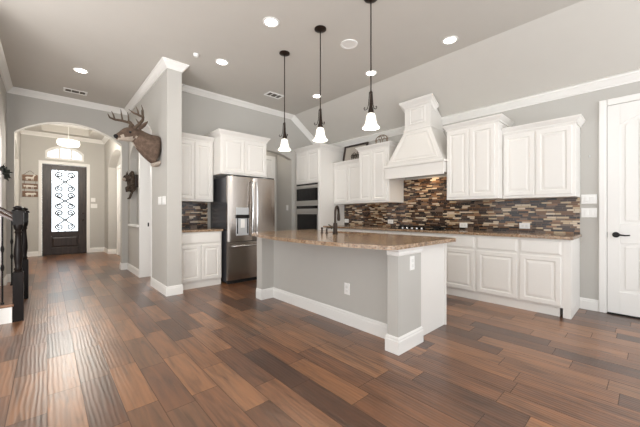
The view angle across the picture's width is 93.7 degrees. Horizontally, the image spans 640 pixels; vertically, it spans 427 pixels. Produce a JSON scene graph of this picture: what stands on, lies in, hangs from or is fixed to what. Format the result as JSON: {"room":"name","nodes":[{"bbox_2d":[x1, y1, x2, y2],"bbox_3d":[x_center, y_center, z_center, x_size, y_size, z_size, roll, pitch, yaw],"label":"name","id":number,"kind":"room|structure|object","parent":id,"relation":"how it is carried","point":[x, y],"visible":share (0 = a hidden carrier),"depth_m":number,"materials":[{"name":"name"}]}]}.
{"room":"kitchen","nodes":[
{"label":"kitchen","id":0,"kind":"room"},
{"bbox_2d":[0,75,20,278],"bbox_3d":[-5.723,-0.780,5.338,0.260,3.900,7.000,0,0,-42],"label":"wall","id":1,"kind":"structure","parent":0,"point":[3,94],"depth_m":4.98,"materials":[{"name":"beige paint"}]},
{"bbox_2d":[0,128,0,285],"bbox_3d":[-4.135,-0.205,3.673,0.168,2.750,2.000,0,0,-42],"label":"trim","id":2,"kind":"structure","parent":1,"relation":"attached to","point":[0,128],"depth_m":4.45,"materials":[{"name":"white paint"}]},
{"bbox_2d":[0,164,12,180],"bbox_3d":[-4.579,-0.596,4.384,0.529,0.251,0.144,0,0,44],"label":"wreath","id":3,"kind":"object","parent":1,"relation":"attached to","point":[5,174],"depth_m":4.36,"materials":[{"name":"green plant"}]},
{"bbox_2d":[3,274,10,285],"bbox_3d":[-5.063,1.103,4.884,0.106,0.135,1.040,0,0,-42],"label":"baseboard","id":4,"kind":"structure","parent":1,"relation":"attached to","point":[7,278],"depth_m":5.05,"materials":[{"name":"white paint"}]},
{"bbox_2d":[27,251,37,256],"bbox_3d":[-7.590,1.103,7.831,0.355,0.135,0.800,0,0,-42],"label":"baseboard","id":5,"kind":"structure","parent":1,"relation":"attached to","point":[34,253],"depth_m":8.15,"materials":[{"name":"white paint"}]},
{"bbox_2d":[20,129,108,143],"bbox_3d":[-6.051,-2.178,7.237,1.830,0.104,3.750,0,0,-42],"label":"trim","id":6,"kind":"structure","parent":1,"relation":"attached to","point":[105,139],"depth_m":8.55,"materials":[{"name":"white paint"}]},
{"bbox_2d":[21,134,104,251],"bbox_3d":[-7.252,-0.780,8.787,3.500,3.900,0.160,0,0,-42],"label":"wall","id":7,"kind":"structure","parent":0,"point":[33,148],"depth_m":8.71,"materials":[{"name":"beige paint"}]},
{"bbox_2d":[22,171,37,196],"bbox_3d":[-7.846,-0.808,8.120,0.305,0.716,0.024,0,0,-42],"label":"wall sign","id":8,"kind":"object","parent":7,"relation":"attached to","point":[24,177],"visible":1,"depth_m":8.11,"materials":[{"name":"brown wood"}]},
{"bbox_2d":[38,160,89,255],"bbox_3d":[-7.337,-0.150,8.639,1.125,2.640,0.186,0,0,-42],"label":"door","id":9,"kind":"structure","parent":7,"relation":"in","point":[58,242],"depth_m":8.59,"materials":[{"name":"brown wood"}]},
{"bbox_2d":[45,146,83,161],"bbox_3d":[-7.347,-1.730,8.650,0.845,0.400,0.115,0,0,-42],"label":"window","id":10,"kind":"structure","parent":7,"relation":"in","point":[56,147],"depth_m":8.60,"materials":[{"name":"white paint"}]},
{"bbox_2d":[25,124,103,139],"bbox_3d":[-6.048,-2.430,7.233,2.030,0.400,3.760,0,0,-42],"label":"ceiling","id":11,"kind":"structure","parent":0,"point":[47,128],"depth_m":8.36,"materials":[{"name":"beige paint"}]},
{"bbox_2d":[57,125,79,146],"bbox_3d":[-5.754,-2.014,6.865,0.410,0.949,0.410,0,0,-42],"label":"ceiling light","id":12,"kind":"object","parent":11,"relation":"hanging from","point":[63,142],"visible":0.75,"depth_m":6.76,"materials":[{"name":"white glass"}]},
{"bbox_2d":[51,124,88,129],"bbox_3d":[-6.182,-2.454,7.388,1.000,0.073,2.650,0,0,-42],"label":"trim","id":13,"kind":"structure","parent":11,"relation":"attached to","point":[64,125],"depth_m":8.42,"materials":[{"name":"white paint"}]},
{"bbox_2d":[7,93,127,273],"bbox_3d":[-4.742,-0.497,5.771,2.155,3.335,0.160,0,0,-42],"label":"wall","id":14,"kind":"structure","parent":0,"point":[23,112],"depth_m":5.54,"materials":[{"name":"beige paint"}]},
{"bbox_2d":[105,138,119,248],"bbox_3d":[-5.279,-0.780,7.933,0.250,3.900,3.760,0,0,-42],"label":"wall","id":15,"kind":"structure","parent":0,"point":[112,149],"depth_m":8.71,"materials":[{"name":"beige paint"}]},
{"bbox_2d":[90,247,116,253],"bbox_3d":[-6.285,1.103,8.896,1.226,0.135,0.349,0,0,24],"label":"baseboard","id":16,"kind":"structure","parent":15,"relation":"attached to","point":[99,249],"depth_m":9.00,"materials":[{"name":"white paint"}]},
{"bbox_2d":[117,165,119,255],"bbox_3d":[-5.389,-0.080,8.075,0.102,2.500,1.200,0,0,-42],"label":"door","id":17,"kind":"structure","parent":15,"relation":"in","point":[118,167],"depth_m":8.39,"materials":[{"name":"white paint"}]},
{"bbox_2d":[128,68,181,286],"bbox_3d":[-3.028,-0.497,5.343,0.197,3.335,2.780,0,0,-42],"label":"wall","id":18,"kind":"structure","parent":0,"point":[162,104],"depth_m":4.37,"materials":[{"name":"beige paint"}]},
{"bbox_2d":[0,40,188,114],"bbox_3d":[-3.551,-2.113,4.664,2.045,0.104,3.080,0,0,-42],"label":"trim","id":19,"kind":"structure","parent":18,"relation":"attached to","point":[164,63],"depth_m":5.18,"materials":[{"name":"white paint"}]},
{"bbox_2d":[120,262,138,276],"bbox_3d":[-3.766,1.103,5.916,0.124,0.135,1.260,0,0,-42],"label":"baseboard","id":20,"kind":"structure","parent":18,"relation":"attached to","point":[123,266],"depth_m":6.11,"materials":[{"name":"white paint"}]},
{"bbox_2d":[122,171,137,198],"bbox_3d":[-3.778,-0.565,5.974,0.302,0.571,0.238,0,0,-42],"label":"mount","id":21,"kind":"object","parent":18,"relation":"attached to","point":[131,179],"visible":0.97,"depth_m":5.95,"materials":[{"name":"fur"}]},
{"bbox_2d":[108,105,160,166],"bbox_3d":[-2.613,-1.104,4.271,0.646,0.816,0.529,0,0,-42],"label":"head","id":22,"kind":"object","parent":18,"relation":"attached to","point":[147,145],"visible":1,"depth_m":4.31},
{"bbox_2d":[139,124,151,277],"bbox_3d":[-2.937,-0.180,5.243,0.221,2.700,0.850,0,0,-42],"label":"trim","id":23,"kind":"structure","parent":18,"relation":"attached to","point":[145,169],"depth_m":5.52,"materials":[{"name":"white paint"}]},
{"bbox_2d":[162,196,165,204],"bbox_3d":[-2.267,-0.190,4.352,0.010,0.120,0.165,0,0,-42],"label":"light switch","id":24,"kind":"object","parent":18,"relation":"attached to","point":[163,197],"visible":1,"depth_m":4.34,"materials":[{"name":"white plastic"}]},
{"bbox_2d":[151,278,182,296],"bbox_3d":[-2.367,1.103,4.616,0.229,0.135,0.846,0,0,-42],"label":"baseboard","id":25,"kind":"structure","parent":18,"relation":"attached to","point":[176,289],"depth_m":4.34,"materials":[{"name":"white paint"}]},
{"bbox_2d":[182,91,312,229],"bbox_3d":[-1.305,-0.497,6.141,3.425,3.335,0.120,0,0,-42],"label":"wall","id":26,"kind":"structure","parent":0,"point":[201,115],"depth_m":5.92,"materials":[{"name":"beige paint"}]},
{"bbox_2d":[182,202,207,227],"bbox_3d":[-2.279,0.028,5.165,0.688,0.452,0.010,0,0,-42],"label":"tile backsplash","id":27,"kind":"structure","parent":26,"relation":"attached to","point":[194,214],"depth_m":5.24,"materials":[{"name":"tile"}]},
{"bbox_2d":[182,132,214,201],"bbox_3d":[-2.156,-0.743,5.020,0.642,1.085,0.388,0,0,-42],"label":"upper cabinet","id":28,"kind":"object","parent":26,"relation":"attached to","point":[197,150],"visible":0.66,"depth_m":4.94,"materials":[{"name":"white paint"}]},
{"bbox_2d":[204,128,270,177],"bbox_3d":[-1.497,-1.020,5.434,0.990,0.720,0.663,0,0,-42],"label":"upper cabinet","id":29,"kind":"object","parent":26,"relation":"attached to","point":[234,153],"visible":0.83,"depth_m":5.14,"materials":[{"name":"white paint"}]},
{"bbox_2d":[182,84,318,143],"bbox_3d":[-1.229,-1.839,6.058,3.423,0.651,0.104,0,0,-42],"label":"trim","id":30,"kind":"structure","parent":26,"relation":"attached to","point":[189,89],"depth_m":5.88,"materials":[{"name":"white paint"}]},
{"bbox_2d":[266,151,287,230],"bbox_3d":[-1.309,-0.205,6.583,1.245,2.750,0.540,0,0,-42],"label":"wall","id":31,"kind":"structure","parent":0,"point":[281,164],"depth_m":6.96,"materials":[{"name":"beige paint"}]},
{"bbox_2d":[262,155,274,179],"bbox_3d":[-1.400,-0.080,6.724,0.940,2.500,0.030,0,0,-42],"label":"door","id":32,"kind":"structure","parent":31,"relation":"in","point":[270,160],"depth_m":6.95,"materials":[{"name":"white paint"}]},
{"bbox_2d":[0,252,639,426],"bbox_3d":[-2.754,1.195,4.051,8.780,0.050,14.100,0,0,-42],"label":"floor","id":33,"kind":"structure","parent":0,"point":[95,344],"depth_m":2.36,"materials":[{"name":"brown wood"}]},
{"bbox_2d":[0,206,29,324],"bbox_3d":[-4.279,0.123,3.163,1.718,2.093,1.270,0,0,-42],"label":"stair railing","id":34,"kind":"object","parent":33,"relation":"on","point":[12,296],"depth_m":3.26,"materials":[{"name":"black wood"}]},
{"bbox_2d":[182,231,220,289],"bbox_3d":[-2.069,0.730,4.947,0.672,0.880,0.613,0,0,-42],"label":"base cabinet","id":35,"kind":"object","parent":33,"relation":"on","point":[201,251],"visible":0.67,"depth_m":4.72,"materials":[{"name":"white paint"}]},
{"bbox_2d":[182,228,222,232],"bbox_3d":[-2.061,0.272,4.937,0.703,0.034,0.618,0,0,-42],"label":"countertop","id":36,"kind":"structure","parent":35,"relation":"on","point":[184,230],"depth_m":4.78,"materials":[{"name":"brown stone"}]},
{"bbox_2d":[211,174,274,283],"bbox_3d":[-1.367,0.264,5.432,0.920,1.812,0.804,0,0,-42],"label":"refrigerator","id":37,"kind":"object","parent":33,"relation":"on","point":[240,206],"visible":0.79,"depth_m":5.10,"materials":[{"name":"silver metal"}]},
{"bbox_2d":[236,215,248,217],"bbox_3d":[-1.301,0.050,5.055,0.242,0.060,0.014,0,0,-42],"label":"control panel","id":38,"kind":"object","parent":37,"relation":"attached to","point":[237,216],"depth_m":5.04,"materials":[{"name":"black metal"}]},
{"bbox_2d":[294,143,343,229],"bbox_3d":[0.002,-0.133,6.660,0.788,2.605,0.864,0,0,-42],"label":"tall cabinet","id":39,"kind":"object","parent":33,"relation":"on","point":[314,162],"visible":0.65,"depth_m":6.34,"materials":[{"name":"white paint"}]},
{"bbox_2d":[296,205,318,229],"bbox_3d":[-0.296,0.215,6.430,0.081,0.790,0.760,0,0,-42],"label":"wall oven","id":40,"kind":"object","parent":39,"relation":"attached to","point":[307,216],"visible":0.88,"depth_m":6.41,"materials":[{"name":"silver metal"}]},
{"bbox_2d":[296,182,318,204],"bbox_3d":[-0.290,-0.417,6.436,0.063,0.465,0.760,0,0,-42],"label":"microwave","id":41,"kind":"object","parent":39,"relation":"in","point":[307,193],"visible":1,"depth_m":6.41,"materials":[{"name":"silver metal"}]},
{"bbox_2d":[256,237,445,355],"bbox_3d":[0.239,0.731,3.635,0.977,0.879,2.285,0,0,-42],"label":"kitchen island","id":42,"kind":"object","parent":33,"relation":"on","point":[395,303],"visible":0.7,"depth_m":3.05,"materials":[{"name":"beige paint"}]},
{"bbox_2d":[344,283,349,294],"bbox_3d":[0.284,0.795,3.165,0.009,0.120,0.075,0,0,-42],"label":"wall outlet","id":43,"kind":"object","parent":42,"relation":"attached to","point":[346,285],"visible":1,"depth_m":3.16,"materials":[{"name":"white plastic"}]},
{"bbox_2d":[251,229,455,249],"bbox_3d":[0.153,0.273,3.539,1.330,0.036,2.330,0,0,-42],"label":"island countertop","id":44,"kind":"structure","parent":42,"relation":"on","point":[378,241],"depth_m":3.06,"materials":[{"name":"brown stone"}]},
{"bbox_2d":[328,205,339,233],"bbox_3d":[0.200,0.075,3.798,0.156,0.359,0.137,0,0,-42],"label":"kitchen faucet","id":45,"kind":"object","parent":44,"relation":"on","point":[335,231],"visible":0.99,"depth_m":3.73,"materials":[{"name":"brown metal"}]},
{"bbox_2d":[410,256,414,269],"bbox_3d":[0.811,0.435,2.631,0.072,0.120,0.009,0,0,-42],"label":"wall outlet","id":46,"kind":"object","parent":42,"relation":"attached to","point":[412,258],"visible":1,"depth_m":2.63,"materials":[{"name":"white plastic"}]},
{"bbox_2d":[325,228,384,233],"bbox_3d":[0.820,0.730,5.884,0.623,0.880,1.500,0,0,-42],"label":"base cabinet","id":47,"kind":"object","parent":33,"relation":"on","point":[338,229],"visible":0.11,"depth_m":5.53,"materials":[{"name":"white paint"}]},
{"bbox_2d":[385,231,441,236],"bbox_3d":[1.661,0.730,4.959,0.623,0.880,1.000,0,0,-42],"label":"base cabinet","id":48,"kind":"object","parent":33,"relation":"on","point":[386,232],"visible":0.15,"depth_m":4.70,"materials":[{"name":"white paint"}]},
{"bbox_2d":[442,234,476,299],"bbox_3d":[2.158,0.730,4.414,0.623,0.880,0.475,0,0,-42],"label":"base cabinet","id":49,"kind":"object","parent":33,"relation":"on","point":[460,254],"visible":0.63,"depth_m":4.17,"materials":[{"name":"white paint"}]},
{"bbox_2d":[476,235,518,307],"bbox_3d":[2.484,0.730,4.055,0.623,0.880,0.495,0,0,-42],"label":"base cabinet","id":50,"kind":"object","parent":33,"relation":"on","point":[497,257],"visible":0.8,"depth_m":3.83,"materials":[{"name":"white paint"}]},
{"bbox_2d":[519,237,579,318],"bbox_3d":[2.818,0.730,3.688,0.623,0.880,0.498,0,0,-42],"label":"base cabinet","id":51,"kind":"object","parent":33,"relation":"on","point":[549,269],"visible":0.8,"depth_m":3.48,"materials":[{"name":"white paint"}]},
{"bbox_2d":[323,225,581,239],"bbox_3d":[1.643,0.272,4.950,0.643,0.034,3.990,0,0,-42],"label":"countertop","id":52,"kind":"structure","parent":51,"relation":"on","point":[561,236],"depth_m":4.03,"materials":[{"name":"brown stone"}]},
{"bbox_2d":[390,225,454,230],"bbox_3d":[1.649,0.234,4.948,0.500,0.042,0.940,0,0,-42],"label":"gas cooktop","id":53,"kind":"object","parent":52,"relation":"in","point":[437,228],"visible":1,"depth_m":4.87,"materials":[{"name":"black metal"}]},
{"bbox_2d":[0,0,639,143],"bbox_3d":[-1.266,-1.862,2.417,8.780,0.846,9.680,0,0,-42],"label":"ceiling","id":54,"kind":"structure","parent":0,"point":[504,50],"depth_m":3.75,"materials":[{"name":"beige paint"}]},
{"bbox_2d":[63,87,87,95],"bbox_3d":[-4.337,-2.159,5.319,0.330,0.011,0.200,0,0,-42],"label":"ceiling vent","id":55,"kind":"object","parent":54,"relation":"in","point":[69,90],"visible":1,"depth_m":5.31,"materials":[{"name":"white plastic"}]},
{"bbox_2d":[73,68,88,73],"bbox_3d":[-3.619,-2.160,4.542,0.190,0.008,0.190,0,0,-42],"label":"recessed light","id":56,"kind":"object","parent":54,"relation":"in","point":[79,70],"visible":1,"depth_m":4.53,"materials":[{"name":"white plastic"}]},
{"bbox_2d":[215,59,228,65],"bbox_3d":[-1.401,-2.160,4.287,0.190,0.008,0.190,0,0,-42],"label":"recessed light","id":57,"kind":"object","parent":54,"relation":"in","point":[223,62],"visible":1,"depth_m":4.29,"materials":[{"name":"white plastic"}]},
{"bbox_2d":[263,17,278,27],"bbox_3d":[-0.554,-2.160,3.392,0.190,0.008,0.190,0,0,-42],"label":"recessed light","id":58,"kind":"object","parent":54,"relation":"in","point":[271,22],"visible":1,"depth_m":3.39,"materials":[{"name":"white plastic"}]},
{"bbox_2d":[264,91,283,98],"bbox_3d":[-0.838,-2.159,5.481,0.320,0.011,0.200,0,0,-42],"label":"ceiling vent","id":59,"kind":"object","parent":54,"relation":"in","point":[270,94],"visible":0.96,"depth_m":5.48,"materials":[{"name":"white plastic"}]},
{"bbox_2d":[278,50,290,150],"bbox_3d":[-0.479,-1.510,4.047,0.176,1.308,0.176,0,0,-42],"label":"pendant light","id":60,"kind":"object","parent":54,"relation":"hanging from","point":[284,146],"visible":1,"depth_m":4.03,"materials":[{"name":"white glass"}]},
{"bbox_2d":[312,94,321,97],"bbox_3d":[-0.055,-2.160,5.528,0.190,0.008,0.190,0,0,-42],"label":"recessed light","id":61,"kind":"object","parent":54,"relation":"in","point":[314,95],"visible":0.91,"depth_m":5.53,"materials":[{"name":"white plastic"}]},
{"bbox_2d":[313,25,327,141],"bbox_3d":[0.004,-1.510,3.515,0.176,1.308,0.176,0,0,-42],"label":"pendant light","id":62,"kind":"object","parent":54,"relation":"hanging from","point":[320,136],"visible":1,"depth_m":3.50,"materials":[{"name":"beige glass"}]},
{"bbox_2d":[340,39,357,48],"bbox_3d":[0.370,-2.159,3.832,0.220,0.010,0.220,0,0,-42],"label":"ceiling speaker","id":63,"kind":"object","parent":54,"relation":"attached to","point":[348,43],"visible":1,"depth_m":3.83,"materials":[{"name":"white plastic"}]},
{"bbox_2d":[343,41,354,47],"bbox_3d":[0.370,-2.159,3.832,0.166,0.001,0.166,0,0,-42],"label":"grille","id":64,"kind":"object","parent":63,"relation":"attached to","point":[346,44],"depth_m":3.83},
{"bbox_2d":[362,0,379,130],"bbox_3d":[0.511,-1.510,3.010,0.176,1.308,0.176,0,0,-42],"label":"pendant light","id":65,"kind":"object","parent":54,"relation":"hanging from","point":[370,124],"visible":1,"depth_m":3.01,"materials":[{"name":"beige glass"}]},
{"bbox_2d":[365,70,376,75],"bbox_3d":[0.786,-2.160,4.623,0.190,0.008,0.190,0,0,-42],"label":"recessed light","id":66,"kind":"object","parent":54,"relation":"in","point":[367,73],"visible":0.72,"depth_m":4.62,"materials":[{"name":"white plastic"}]},
{"bbox_2d":[442,36,457,44],"bbox_3d":[1.622,-2.160,3.744,0.190,0.008,0.190,0,0,-42],"label":"recessed light","id":67,"kind":"object","parent":54,"relation":"in","point":[448,40],"visible":1,"depth_m":3.74,"materials":[{"name":"white plastic"}]},
{"bbox_2d":[343,81,639,299],"bbox_3d":[2.545,-0.215,4.588,0.180,2.770,7.760,0,0,-42],"label":"wall","id":68,"kind":"structure","parent":0,"point":[586,104],"depth_m":3.66,"materials":[{"name":"beige paint"}]},
{"bbox_2d":[332,158,370,203],"bbox_3d":[0.674,-0.637,6.225,0.380,0.875,0.800,0,0,-42],"label":"upper cabinet","id":69,"kind":"object","parent":68,"relation":"attached to","point":[346,173],"visible":0.77,"depth_m":6.14,"materials":[{"name":"white paint"}]},
{"bbox_2d":[343,142,368,160],"bbox_3d":[0.732,-1.264,6.277,0.102,0.377,0.640,0,0,-42],"label":"picture frame","id":70,"kind":"object","parent":69,"relation":"on","point":[348,150],"visible":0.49,"depth_m":6.37,"materials":[{"name":"brown wood"}]},
{"bbox_2d":[355,141,403,203],"bbox_3d":[1.127,-0.728,5.630,0.510,1.055,0.790,0,0,-42],"label":"upper cabinet","id":71,"kind":"object","parent":68,"relation":"attached to","point":[373,186],"visible":0.88,"depth_m":5.45,"materials":[{"name":"white paint"}]},
{"bbox_2d":[375,135,387,143],"bbox_3d":[1.158,-1.369,5.651,0.017,0.229,0.360,0,0,-42],"label":"wire basket","id":72,"kind":"object","parent":71,"relation":"on","point":[376,140],"visible":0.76,"depth_m":5.66,"materials":[{"name":"brown metal"}]},
{"bbox_2d":[383,93,446,179],"bbox_3d":[1.667,-1.218,4.951,0.605,1.273,1.064,0,0,-42],"label":"range hood","id":73,"kind":"object","parent":68,"relation":"attached to","point":[421,151],"visible":0.82,"depth_m":4.79,"materials":[{"name":"white paint"}]},
{"bbox_2d":[344,176,579,233],"bbox_3d":[1.879,-0.178,5.178,0.010,0.864,3.970,0,0,-42],"label":"tile backsplash","id":74,"kind":"structure","parent":68,"relation":"attached to","point":[426,203],"depth_m":4.78,"materials":[{"name":"tile"}]},
{"bbox_2d":[460,223,466,227],"bbox_3d":[2.265,0.185,4.738,0.009,0.075,0.120,0,0,-42],"label":"wall outlet","id":75,"kind":"object","parent":74,"relation":"attached to","point":[462,225],"visible":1,"depth_m":4.74,"materials":[{"name":"white plastic"}]},
{"bbox_2d":[519,223,529,228],"bbox_3d":[2.817,0.170,4.132,0.009,0.078,0.125,0,0,-42],"label":"wall outlet","id":76,"kind":"object","parent":74,"relation":"attached to","point":[521,225],"visible":1,"depth_m":4.13,"materials":[{"name":"white plastic"}]},
{"bbox_2d":[442,113,514,200],"bbox_3d":[2.276,-0.745,4.342,0.545,1.090,0.794,0,0,-42],"label":"upper cabinet","id":77,"kind":"object","parent":68,"relation":"attached to","point":[474,147],"visible":0.94,"depth_m":4.12,"materials":[{"name":"white paint"}]},
{"bbox_2d":[329,68,639,146],"bbox_3d":[2.517,-1.552,4.427,0.078,0.156,7.560,0,0,-42],"label":"trim","id":78,"kind":"structure","parent":68,"relation":"attached to","point":[631,76],"depth_m":4.07,"materials":[{"name":"white paint"}]},
{"bbox_2d":[502,114,585,198],"bbox_3d":[2.842,-0.667,3.843,0.380,0.935,0.807,0,0,-42],"label":"upper cabinet","id":79,"kind":"object","parent":68,"relation":"attached to","point":[541,159],"visible":1,"depth_m":3.71,"materials":[{"name":"white paint"}]},
{"bbox_2d":[581,194,596,203],"bbox_3d":[3.271,-0.175,3.648,0.010,0.115,0.145,0,0,-42],"label":"light switch","id":80,"kind":"object","parent":68,"relation":"attached to","point":[588,198],"visible":1,"depth_m":3.64,"materials":[{"name":"white plastic"}]},
{"bbox_2d":[581,208,596,216],"bbox_3d":[3.271,-0.010,3.648,0.010,0.115,0.145,0,0,-42],"label":"light switch","id":81,"kind":"object","parent":68,"relation":"attached to","point":[585,212],"visible":1,"depth_m":3.65,"materials":[{"name":"white plastic"}]},
{"bbox_2d":[580,297,598,311],"bbox_3d":[3.270,1.103,3.646,0.016,0.135,0.171,0,0,-42],"label":"baseboard","id":82,"kind":"structure","parent":68,"relation":"attached to","point":[585,303],"depth_m":3.64,"materials":[{"name":"white paint"}]},
{"bbox_2d":[599,93,639,318],"bbox_3d":[3.638,-0.084,3.199,0.093,2.508,0.986,0,0,-42],"label":"door","id":83,"kind":"structure","parent":68,"relation":"in","point":[619,124],"depth_m":3.44,"materials":[{"name":"white paint"}]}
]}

